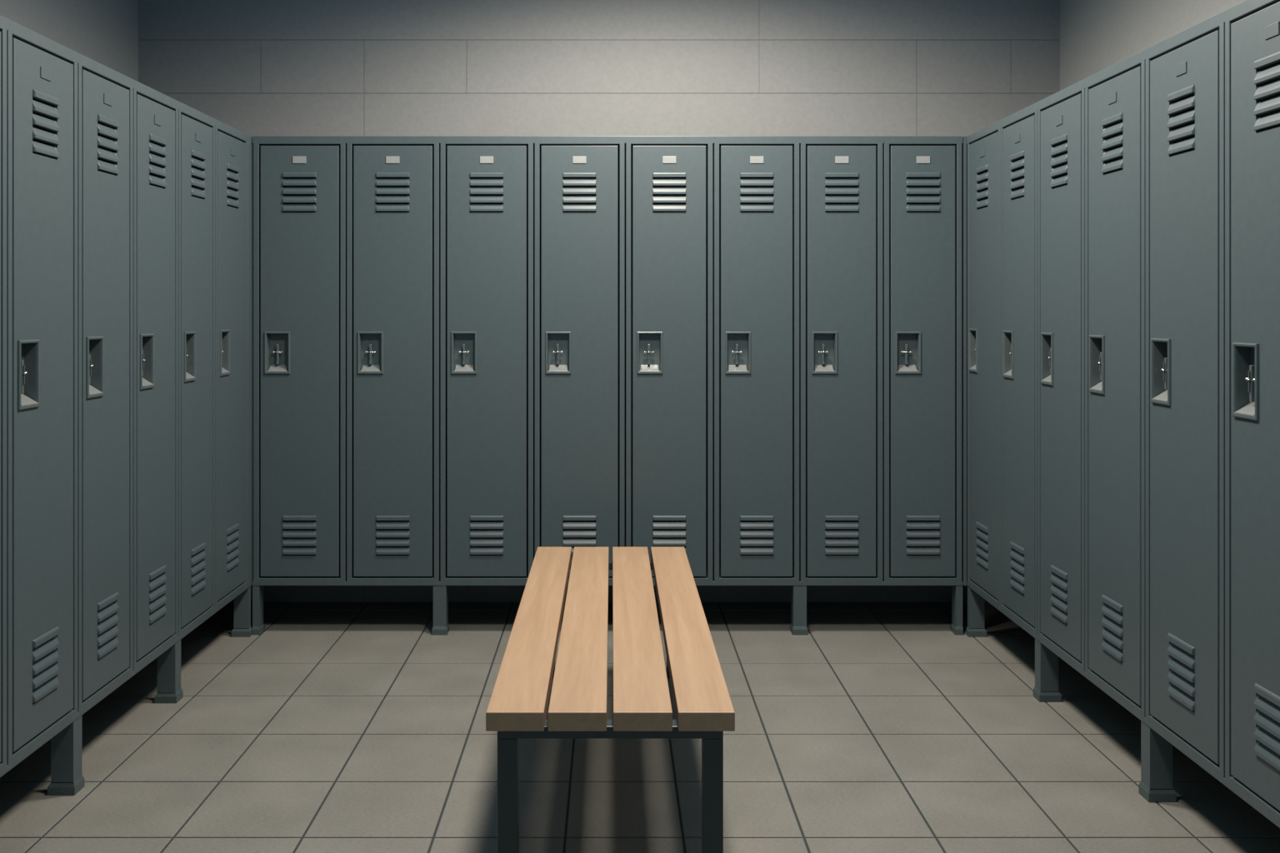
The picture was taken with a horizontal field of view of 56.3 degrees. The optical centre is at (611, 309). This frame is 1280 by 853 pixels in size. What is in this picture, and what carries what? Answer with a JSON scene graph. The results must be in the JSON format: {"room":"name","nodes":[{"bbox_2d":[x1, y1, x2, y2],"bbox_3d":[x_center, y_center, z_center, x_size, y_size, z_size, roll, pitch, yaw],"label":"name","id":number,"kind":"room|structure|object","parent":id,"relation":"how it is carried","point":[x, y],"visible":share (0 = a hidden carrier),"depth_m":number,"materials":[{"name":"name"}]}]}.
{"room":"locker room","nodes":[
{"label":"locker room","id":0,"kind":"room"},
{"bbox_2d":[0,0,138,81],"bbox_3d":[-2.166,-0.275,2.120,0.120,3.250,6.640,0,0,0],"label":"wall","id":1,"kind":"structure","parent":0,"point":[104,32],"depth_m":4.83,"materials":[{"name":"paint"}]},
{"bbox_2d":[138,0,1059,602],"bbox_3d":[-0.056,-0.275,5.380,4.200,3.250,0.120,0,0,0],"label":"wall","id":2,"kind":"structure","parent":0,"point":[256,67],"depth_m":5.32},
{"bbox_2d":[250,137,253,585],"bbox_3d":[-1.771,0.206,5.050,0.670,1.794,0.541,0,0,0],"label":"trim","id":3,"kind":"structure","parent":2,"relation":"attached to","point":[252,143],"depth_m":4.78,"materials":[{"name":"paint"}]},
{"bbox_2d":[961,136,967,585],"bbox_3d":[1.701,0.204,5.050,0.586,1.798,0.541,0,0,0],"label":"trim","id":4,"kind":"structure","parent":2,"relation":"attached to","point":[964,145],"depth_m":4.78,"materials":[{"name":"paint"}]},
{"bbox_2d":[0,602,1279,852],"bbox_3d":[-0.056,1.330,2.085,4.200,0.060,6.570,0,0,0],"label":"floor","id":5,"kind":"structure","parent":0,"point":[337,727],"depth_m":3.45,"materials":[{"name":"tile"}]},
{"bbox_2d":[0,15,7,777],"bbox_3d":[-1.764,0.302,2.665,0.661,1.995,0.374,0,0,0],"label":"locker","id":6,"kind":"object","parent":5,"relation":"on","point":[3,21],"visible":1,"depth_m":2.83,"materials":[{"name":"metal"}]},
{"bbox_2d":[6,19,79,795],"bbox_3d":[-1.764,0.302,3.041,0.661,1.995,0.378,0,0,0],"label":"locker","id":7,"kind":"object","parent":5,"relation":"on","point":[42,72],"visible":0.99,"depth_m":3.02,"materials":[{"name":"metal"}]},
{"bbox_2d":[17,339,39,410],"bbox_3d":[-1.452,0.159,2.950,0.036,0.170,0.103,0,0,0],"label":"handle","id":8,"kind":"object","parent":7,"relation":"on","point":[28,350],"depth_m":2.99,"materials":[{"name":"metal"}]},
{"bbox_2d":[32,626,59,703],"bbox_3d":[-1.442,0.900,3.041,0.016,0.156,0.134,0,0,0],"label":"vent","id":9,"kind":"object","parent":7,"relation":"attached to","point":[45,640],"depth_m":3.04,"materials":[{"name":"metal"}]},
{"bbox_2d":[32,89,59,158],"bbox_3d":[-1.442,-0.472,3.041,0.016,0.156,0.134,0,0,0],"label":"vent","id":10,"kind":"object","parent":7,"relation":"attached to","point":[51,97],"depth_m":3.04,"materials":[{"name":"metal"}]},
{"bbox_2d":[77,53,133,790],"bbox_3d":[-1.764,0.302,3.416,0.661,1.995,0.373,0,0,0],"label":"locker","id":11,"kind":"object","parent":5,"relation":"on","point":[105,95],"visible":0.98,"depth_m":3.40,"materials":[{"name":"metal"}]},
{"bbox_2d":[85,335,104,399],"bbox_3d":[-1.452,0.159,3.328,0.036,0.170,0.103,0,0,0],"label":"handle","id":12,"kind":"object","parent":11,"relation":"on","point":[94,344],"depth_m":3.37,"materials":[{"name":"metal"}]},
{"bbox_2d":[97,592,119,659],"bbox_3d":[-1.442,0.900,3.416,0.016,0.156,0.134,0,0,0],"label":"vent","id":13,"kind":"object","parent":11,"relation":"attached to","point":[107,602],"depth_m":3.42,"materials":[{"name":"metal"}]},
{"bbox_2d":[97,114,119,174],"bbox_3d":[-1.442,-0.472,3.416,0.016,0.156,0.134,0,0,0],"label":"vent","id":14,"kind":"object","parent":11,"relation":"attached to","point":[111,120],"depth_m":3.42,"materials":[{"name":"metal"}]},
{"bbox_2d":[133,80,179,704],"bbox_3d":[-1.764,0.302,3.791,0.661,1.995,0.376,0,0,0],"label":"locker","id":15,"kind":"object","parent":5,"relation":"on","point":[155,113],"visible":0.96,"depth_m":3.79,"materials":[{"name":"metal"}]},
{"bbox_2d":[140,333,154,389],"bbox_3d":[-1.452,0.159,3.700,0.036,0.170,0.103,0,0,0],"label":"handle","id":16,"kind":"object","parent":15,"relation":"on","point":[147,340],"depth_m":3.74,"materials":[{"name":"metal"}]},
{"bbox_2d":[149,565,166,624],"bbox_3d":[-1.442,0.900,3.791,0.016,0.156,0.134,0,0,0],"label":"vent","id":17,"kind":"object","parent":15,"relation":"attached to","point":[157,573],"depth_m":3.79,"materials":[{"name":"metal"}]},
{"bbox_2d":[149,133,166,187],"bbox_3d":[-1.442,-0.472,3.791,0.016,0.156,0.134,0,0,0],"label":"vent","id":18,"kind":"object","parent":15,"relation":"attached to","point":[158,138],"depth_m":3.79,"materials":[{"name":"metal"}]},
{"bbox_2d":[178,101,215,699],"bbox_3d":[-1.764,0.302,4.163,0.661,1.995,0.370,0,0,0],"label":"locker","id":19,"kind":"object","parent":5,"relation":"on","point":[196,128],"visible":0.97,"depth_m":4.15,"materials":[{"name":"metal"}]},
{"bbox_2d":[184,331,195,382],"bbox_3d":[-1.452,0.159,4.076,0.036,0.170,0.103,0,0,0],"label":"handle","id":20,"kind":"object","parent":19,"relation":"on","point":[189,337],"depth_m":4.12,"materials":[{"name":"metal"}]},
{"bbox_2d":[191,542,205,594],"bbox_3d":[-1.442,0.900,4.163,0.016,0.156,0.134,0,0,0],"label":"vent","id":21,"kind":"object","parent":19,"relation":"attached to","point":[198,549],"depth_m":4.16,"materials":[{"name":"metal"}]},
{"bbox_2d":[191,150,205,198],"bbox_3d":[-1.442,-0.472,4.163,0.016,0.156,0.134,0,0,0],"label":"vent","id":22,"kind":"object","parent":19,"relation":"attached to","point":[200,183],"depth_m":4.17,"materials":[{"name":"metal"}]},
{"bbox_2d":[215,119,252,637],"bbox_3d":[-1.764,0.302,4.564,0.661,1.995,0.430,0,0,0],"label":"locker","id":23,"kind":"object","parent":5,"relation":"on","point":[232,146],"visible":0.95,"depth_m":4.55,"materials":[{"name":"metal"}]},
{"bbox_2d":[220,330,229,376],"bbox_3d":[-1.452,0.159,4.446,0.036,0.170,0.103,0,0,0],"label":"handle","id":24,"kind":"object","parent":23,"relation":"on","point":[224,334],"depth_m":4.49,"materials":[{"name":"metal"}]},
{"bbox_2d":[226,523,239,570],"bbox_3d":[-1.442,0.900,4.544,0.016,0.156,0.134,0,0,0],"label":"vent","id":25,"kind":"object","parent":23,"relation":"attached to","point":[232,529],"depth_m":4.54,"materials":[{"name":"metal"}]},
{"bbox_2d":[226,163,239,207],"bbox_3d":[-1.442,-0.472,4.544,0.016,0.156,0.134,0,0,0],"label":"vent","id":26,"kind":"object","parent":23,"relation":"attached to","point":[235,176],"depth_m":4.55,"materials":[{"name":"metal"}]},
{"bbox_2d":[252,135,346,635],"bbox_3d":[-1.249,0.302,5.042,0.374,1.995,0.536,0,0,0],"label":"locker","id":27,"kind":"object","parent":5,"relation":"on","point":[300,182],"visible":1,"depth_m":4.78,"materials":[{"name":"metal"}]},
{"bbox_2d":[264,331,289,374],"bbox_3d":[-1.336,0.172,4.792,0.103,0.170,0.036,0,0,0],"label":"handle","id":28,"kind":"object","parent":27,"relation":"on","point":[277,344],"depth_m":4.80,"materials":[{"name":"metal"}]},
{"bbox_2d":[282,515,315,554],"bbox_3d":[-1.248,0.900,4.782,0.134,0.156,0.016,0,0,0],"label":"vent","id":29,"kind":"object","parent":27,"relation":"attached to","point":[286,525],"depth_m":4.78,"materials":[{"name":"metal"}]},
{"bbox_2d":[282,172,315,211],"bbox_3d":[-1.248,-0.472,4.782,0.134,0.156,0.016,0,0,0],"label":"vent","id":30,"kind":"object","parent":27,"relation":"attached to","point":[286,182],"depth_m":4.78,"materials":[{"name":"metal"}]},
{"bbox_2d":[345,135,439,635],"bbox_3d":[-0.875,0.302,5.042,0.374,1.995,0.536,0,0,0],"label":"locker","id":31,"kind":"object","parent":5,"relation":"on","point":[393,182],"visible":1,"depth_m":4.78,"materials":[{"name":"metal"}]},
{"bbox_2d":[357,331,383,374],"bbox_3d":[-0.964,0.172,4.792,0.103,0.170,0.036,0,0,0],"label":"handle","id":32,"kind":"object","parent":31,"relation":"on","point":[370,344],"depth_m":4.80,"materials":[{"name":"metal"}]},
{"bbox_2d":[375,515,409,554],"bbox_3d":[-0.875,0.900,4.782,0.134,0.156,0.016,0,0,0],"label":"vent","id":33,"kind":"object","parent":31,"relation":"attached to","point":[379,525],"depth_m":4.78,"materials":[{"name":"metal"}]},
{"bbox_2d":[375,172,409,211],"bbox_3d":[-0.875,-0.472,4.782,0.134,0.156,0.016,0,0,0],"label":"vent","id":34,"kind":"object","parent":31,"relation":"attached to","point":[379,182],"depth_m":4.78,"materials":[{"name":"metal"}]},
{"bbox_2d":[439,135,534,635],"bbox_3d":[-0.499,0.302,5.042,0.377,1.995,0.536,0,0,0],"label":"locker","id":35,"kind":"object","parent":5,"relation":"on","point":[487,182],"visible":0.97,"depth_m":4.78,"materials":[{"name":"metal"}]},
{"bbox_2d":[450,331,476,374],"bbox_3d":[-0.590,0.172,4.792,0.103,0.170,0.036,0,0,0],"label":"handle","id":36,"kind":"object","parent":35,"relation":"on","point":[463,344],"depth_m":4.81,"materials":[{"name":"metal"}]},
{"bbox_2d":[470,515,503,554],"bbox_3d":[-0.499,0.900,4.782,0.134,0.156,0.016,0,0,0],"label":"vent","id":37,"kind":"object","parent":35,"relation":"attached to","point":[473,525],"depth_m":4.78,"materials":[{"name":"metal"}]},
{"bbox_2d":[470,172,503,211],"bbox_3d":[-0.499,-0.472,4.782,0.134,0.156,0.016,0,0,0],"label":"vent","id":38,"kind":"object","parent":35,"relation":"attached to","point":[473,182],"depth_m":4.78,"materials":[{"name":"metal"}]},
{"bbox_2d":[534,135,624,585],"bbox_3d":[-0.128,0.302,5.042,0.366,1.995,0.536,0,0,0],"label":"locker","id":39,"kind":"object","parent":5,"relation":"on","point":[579,181],"visible":0.86,"depth_m":4.78,"materials":[{"name":"metal"}]},
{"bbox_2d":[545,331,570,374],"bbox_3d":[-0.213,0.172,4.792,0.103,0.170,0.036,0,0,0],"label":"handle","id":40,"kind":"object","parent":39,"relation":"on","point":[557,343],"depth_m":4.81,"materials":[{"name":"metal"}]},
{"bbox_2d":[562,515,596,554],"bbox_3d":[-0.128,0.900,4.782,0.134,0.156,0.016,0,0,0],"label":"vent","id":41,"kind":"object","parent":39,"relation":"attached to","point":[566,525],"depth_m":4.78,"materials":[{"name":"metal"}]},
{"bbox_2d":[562,172,596,211],"bbox_3d":[-0.128,-0.472,4.782,0.134,0.156,0.016,0,0,0],"label":"vent","id":42,"kind":"object","parent":39,"relation":"attached to","point":[566,182],"depth_m":4.78,"materials":[{"name":"metal"}]},
{"bbox_2d":[485,546,734,852],"bbox_3d":[-0.003,1.075,3.408,0.526,0.450,1.765,0,0,0],"label":"bench","id":43,"kind":"object","parent":5,"relation":"on","point":[517,709],"visible":1,"depth_m":2.85,"materials":[{"name":"brown wood"}]},
{"bbox_2d":[625,135,713,585],"bbox_3d":[0.231,0.302,5.042,0.353,1.995,0.536,0,0,0],"label":"locker","id":44,"kind":"object","parent":5,"relation":"on","point":[668,179],"visible":0.9,"depth_m":4.78,"materials":[{"name":"metal"}]},
{"bbox_2d":[636,331,662,374],"bbox_3d":[0.152,0.172,4.792,0.103,0.170,0.036,0,0,0],"label":"handle","id":45,"kind":"object","parent":44,"relation":"on","point":[649,344],"depth_m":4.81,"materials":[{"name":"metal"}]},
{"bbox_2d":[652,515,685,550],"bbox_3d":[0.231,0.900,4.782,0.134,0.156,0.016,0,0,0],"label":"vent","id":46,"kind":"object","parent":44,"relation":"attached to","point":[656,525],"depth_m":4.78,"materials":[{"name":"metal"}]},
{"bbox_2d":[652,172,685,211],"bbox_3d":[0.231,-0.472,4.782,0.134,0.156,0.016,0,0,0],"label":"vent","id":47,"kind":"object","parent":44,"relation":"attached to","point":[656,182],"depth_m":4.78,"materials":[{"name":"metal"}]},
{"bbox_2d":[712,135,799,635],"bbox_3d":[0.580,0.302,5.042,0.346,1.995,0.536,0,0,0],"label":"locker","id":48,"kind":"object","parent":5,"relation":"on","point":[756,178],"visible":0.99,"depth_m":4.78,"materials":[{"name":"metal"}]},
{"bbox_2d":[725,331,750,374],"bbox_3d":[0.505,0.172,4.792,0.103,0.170,0.036,0,0,0],"label":"handle","id":49,"kind":"object","parent":48,"relation":"on","point":[737,344],"depth_m":4.81,"materials":[{"name":"metal"}]},
{"bbox_2d":[740,515,773,554],"bbox_3d":[0.580,0.900,4.782,0.134,0.156,0.016,0,0,0],"label":"vent","id":50,"kind":"object","parent":48,"relation":"attached to","point":[743,525],"depth_m":4.78,"materials":[{"name":"metal"}]},
{"bbox_2d":[740,172,773,211],"bbox_3d":[0.580,-0.472,4.782,0.134,0.156,0.016,0,0,0],"label":"vent","id":51,"kind":"object","parent":48,"relation":"attached to","point":[743,182],"depth_m":4.78,"materials":[{"name":"metal"}]},
{"bbox_2d":[799,135,883,635],"bbox_3d":[0.920,0.302,5.042,0.334,1.995,0.536,0,0,0],"label":"locker","id":52,"kind":"object","parent":5,"relation":"on","point":[841,177],"visible":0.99,"depth_m":4.78,"materials":[{"name":"metal"}]},
{"bbox_2d":[811,331,837,374],"bbox_3d":[0.851,0.172,4.792,0.103,0.170,0.036,0,0,0],"label":"handle","id":53,"kind":"object","parent":52,"relation":"on","point":[824,344],"depth_m":4.80,"materials":[{"name":"metal"}]},
{"bbox_2d":[825,515,858,554],"bbox_3d":[0.920,0.900,4.782,0.134,0.156,0.016,0,0,0],"label":"vent","id":54,"kind":"object","parent":52,"relation":"attached to","point":[828,525],"depth_m":4.78,"materials":[{"name":"metal"}]},
{"bbox_2d":[825,172,858,211],"bbox_3d":[0.920,-0.472,4.782,0.134,0.156,0.016,0,0,0],"label":"vent","id":55,"kind":"object","parent":52,"relation":"attached to","point":[828,182],"depth_m":4.78,"materials":[{"name":"metal"}]},
{"bbox_2d":[882,135,963,635],"bbox_3d":[1.246,0.302,5.042,0.316,1.995,0.536,0,0,0],"label":"locker","id":56,"kind":"object","parent":5,"relation":"on","point":[922,175],"visible":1,"depth_m":4.78,"materials":[{"name":"metal"}]},
{"bbox_2d":[895,331,920,374],"bbox_3d":[1.185,0.172,4.792,0.103,0.170,0.036,0,0,0],"label":"handle","id":57,"kind":"object","parent":56,"relation":"on","point":[907,344],"depth_m":4.80,"materials":[{"name":"metal"}]},
{"bbox_2d":[906,515,939,554],"bbox_3d":[1.246,0.900,4.782,0.134,0.156,0.016,0,0,0],"label":"vent","id":58,"kind":"object","parent":56,"relation":"attached to","point":[910,525],"depth_m":4.78,"materials":[{"name":"metal"}]},
{"bbox_2d":[906,172,939,211],"bbox_3d":[1.246,-0.472,4.782,0.134,0.156,0.016,0,0,0],"label":"vent","id":59,"kind":"object","parent":56,"relation":"attached to","point":[910,182],"depth_m":4.78,"materials":[{"name":"metal"}]},
{"bbox_2d":[965,120,999,637],"bbox_3d":[1.699,0.302,4.576,0.571,1.995,0.406,0,0,0],"label":"locker","id":60,"kind":"object","parent":5,"relation":"on","point":[983,145],"visible":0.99,"depth_m":4.56,"materials":[{"name":"metal"}]},
{"bbox_2d":[968,328,978,372],"bbox_3d":[1.432,0.159,4.688,0.036,0.170,0.103,0,0,0],"label":"handle","id":61,"kind":"object","parent":60,"relation":"on","point":[972,332],"depth_m":4.73,"materials":[{"name":"metal"}]},
{"bbox_2d":[975,521,988,569],"bbox_3d":[1.422,0.900,4.579,0.016,0.156,0.134,0,0,0],"label":"vent","id":62,"kind":"object","parent":60,"relation":"attached to","point":[982,527],"depth_m":4.58,"materials":[{"name":"metal"}]},
{"bbox_2d":[975,164,988,208],"bbox_3d":[1.422,-0.472,4.579,0.016,0.156,0.134,0,0,0],"label":"vent","id":63,"kind":"object","parent":60,"relation":"attached to","point":[980,177],"depth_m":4.58,"materials":[{"name":"metal"}]},
{"bbox_2d":[1000,101,1037,699],"bbox_3d":[1.699,0.302,4.182,0.571,1.995,0.381,0,0,0],"label":"locker","id":64,"kind":"object","parent":5,"relation":"on","point":[1018,131],"visible":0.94,"depth_m":4.18,"materials":[{"name":"metal"}]},
{"bbox_2d":[1002,330,1013,379],"bbox_3d":[1.432,0.159,4.275,0.036,0.170,0.103,0,0,0],"label":"handle","id":65,"kind":"object","parent":64,"relation":"on","point":[1007,336],"depth_m":4.32,"materials":[{"name":"metal"}]},
{"bbox_2d":[1010,541,1024,594],"bbox_3d":[1.422,0.900,4.182,0.016,0.156,0.134,0,0,0],"label":"vent","id":66,"kind":"object","parent":64,"relation":"attached to","point":[1017,548],"depth_m":4.18,"materials":[{"name":"metal"}]},
{"bbox_2d":[1010,150,1024,199],"bbox_3d":[1.422,-0.472,4.182,0.016,0.156,0.134,0,0,0],"label":"vent","id":67,"kind":"object","parent":64,"relation":"attached to","point":[1015,155],"depth_m":4.19,"materials":[{"name":"metal"}]},
{"bbox_2d":[1035,79,1084,702],"bbox_3d":[1.699,0.302,3.792,0.571,1.995,0.400,0,0,0],"label":"locker","id":68,"kind":"object","parent":5,"relation":"on","point":[1061,115],"visible":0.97,"depth_m":3.79,"materials":[{"name":"metal"}]},
{"bbox_2d":[1040,332,1053,385],"bbox_3d":[1.432,0.159,3.894,0.036,0.170,0.103,0,0,0],"label":"handle","id":69,"kind":"object","parent":68,"relation":"on","point":[1047,338],"depth_m":3.93,"materials":[{"name":"metal"}]},
{"bbox_2d":[1050,565,1067,623],"bbox_3d":[1.422,0.900,3.792,0.016,0.156,0.134,0,0,0],"label":"vent","id":70,"kind":"object","parent":68,"relation":"attached to","point":[1058,573],"depth_m":3.79,"materials":[{"name":"metal"}]},
{"bbox_2d":[1050,133,1067,187],"bbox_3d":[1.422,-0.472,3.792,0.016,0.156,0.134,0,0,0],"label":"vent","id":71,"kind":"object","parent":68,"relation":"attached to","point":[1055,138],"depth_m":3.80,"materials":[{"name":"metal"}]},
{"bbox_2d":[1084,49,1145,797],"bbox_3d":[1.699,0.302,3.389,0.571,1.995,0.406,0,0,0],"label":"locker","id":72,"kind":"object","parent":5,"relation":"on","point":[1115,96],"visible":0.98,"depth_m":3.35,"materials":[{"name":"metal"}]},
{"bbox_2d":[1089,335,1104,394],"bbox_3d":[1.432,0.159,3.494,0.036,0.170,0.103,0,0,0],"label":"handle","id":73,"kind":"object","parent":72,"relation":"on","point":[1097,342],"depth_m":3.54,"materials":[{"name":"metal"}]},
{"bbox_2d":[1101,595,1122,661],"bbox_3d":[1.422,0.900,3.389,0.016,0.156,0.134,0,0,0],"label":"vent","id":74,"kind":"object","parent":72,"relation":"attached to","point":[1112,605],"depth_m":3.39,"materials":[{"name":"metal"}]},
{"bbox_2d":[1101,112,1122,173],"bbox_3d":[1.422,-0.472,3.389,0.016,0.156,0.134,0,0,0],"label":"vent","id":75,"kind":"object","parent":72,"relation":"attached to","point":[1107,118],"depth_m":3.39,"materials":[{"name":"metal"}]},
{"bbox_2d":[1143,10,1224,802],"bbox_3d":[1.699,0.302,2.979,0.571,1.995,0.413,0,0,0],"label":"locker","id":76,"kind":"object","parent":5,"relation":"on","point":[1185,71],"visible":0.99,"depth_m":2.96,"materials":[{"name":"metal"}]},
{"bbox_2d":[1150,338,1170,405],"bbox_3d":[1.432,0.159,3.088,0.036,0.170,0.103,0,0,0],"label":"handle","id":77,"kind":"object","parent":76,"relation":"on","point":[1160,347],"depth_m":3.13,"materials":[{"name":"metal"}]},
{"bbox_2d":[1167,633,1194,711],"bbox_3d":[1.422,0.900,2.979,0.016,0.156,0.134,0,0,0],"label":"vent","id":78,"kind":"object","parent":76,"relation":"attached to","point":[1181,647],"depth_m":2.98,"materials":[{"name":"metal"}]},
{"bbox_2d":[1167,84,1194,154],"bbox_3d":[1.422,-0.472,2.979,0.016,0.156,0.134,0,0,0],"label":"vent","id":79,"kind":"object","parent":76,"relation":"attached to","point":[1177,92],"depth_m":2.98,"materials":[{"name":"metal"}]},
{"bbox_2d":[1224,0,1279,828],"bbox_3d":[1.699,0.302,2.569,0.571,1.995,0.408,0,0,0],"label":"locker","id":80,"kind":"object","parent":5,"relation":"on","point":[1252,27],"visible":1,"depth_m":2.65,"materials":[{"name":"metal"}]},
{"bbox_2d":[1232,342,1259,420],"bbox_3d":[1.432,0.159,2.675,0.036,0.170,0.103,0,0,0],"label":"handle","id":81,"kind":"object","parent":80,"relation":"on","point":[1245,355],"depth_m":2.72,"materials":[{"name":"metal"}]},
{"bbox_2d":[1253,683,1279,771],"bbox_3d":[1.422,0.900,2.569,0.016,0.156,0.134,0,0,0],"label":"vent","id":82,"kind":"object","parent":80,"relation":"attached to","point":[1266,696],"depth_m":2.59,"materials":[{"name":"metal"}]},
{"bbox_2d":[1253,51,1279,130],"bbox_3d":[1.422,-0.472,2.569,0.016,0.156,0.134,0,0,0],"label":"vent","id":83,"kind":"object","parent":80,"relation":"attached to","point":[1262,60],"depth_m":2.59,"materials":[{"name":"metal"}]},
{"bbox_2d":[1060,0,1244,90],"bbox_3d":[2.054,-0.275,2.120,0.120,3.250,6.640,0,0,0],"label":"wall","id":84,"kind":"structure","parent":0,"point":[1096,35],"depth_m":4.75,"materials":[{"name":"paint"}]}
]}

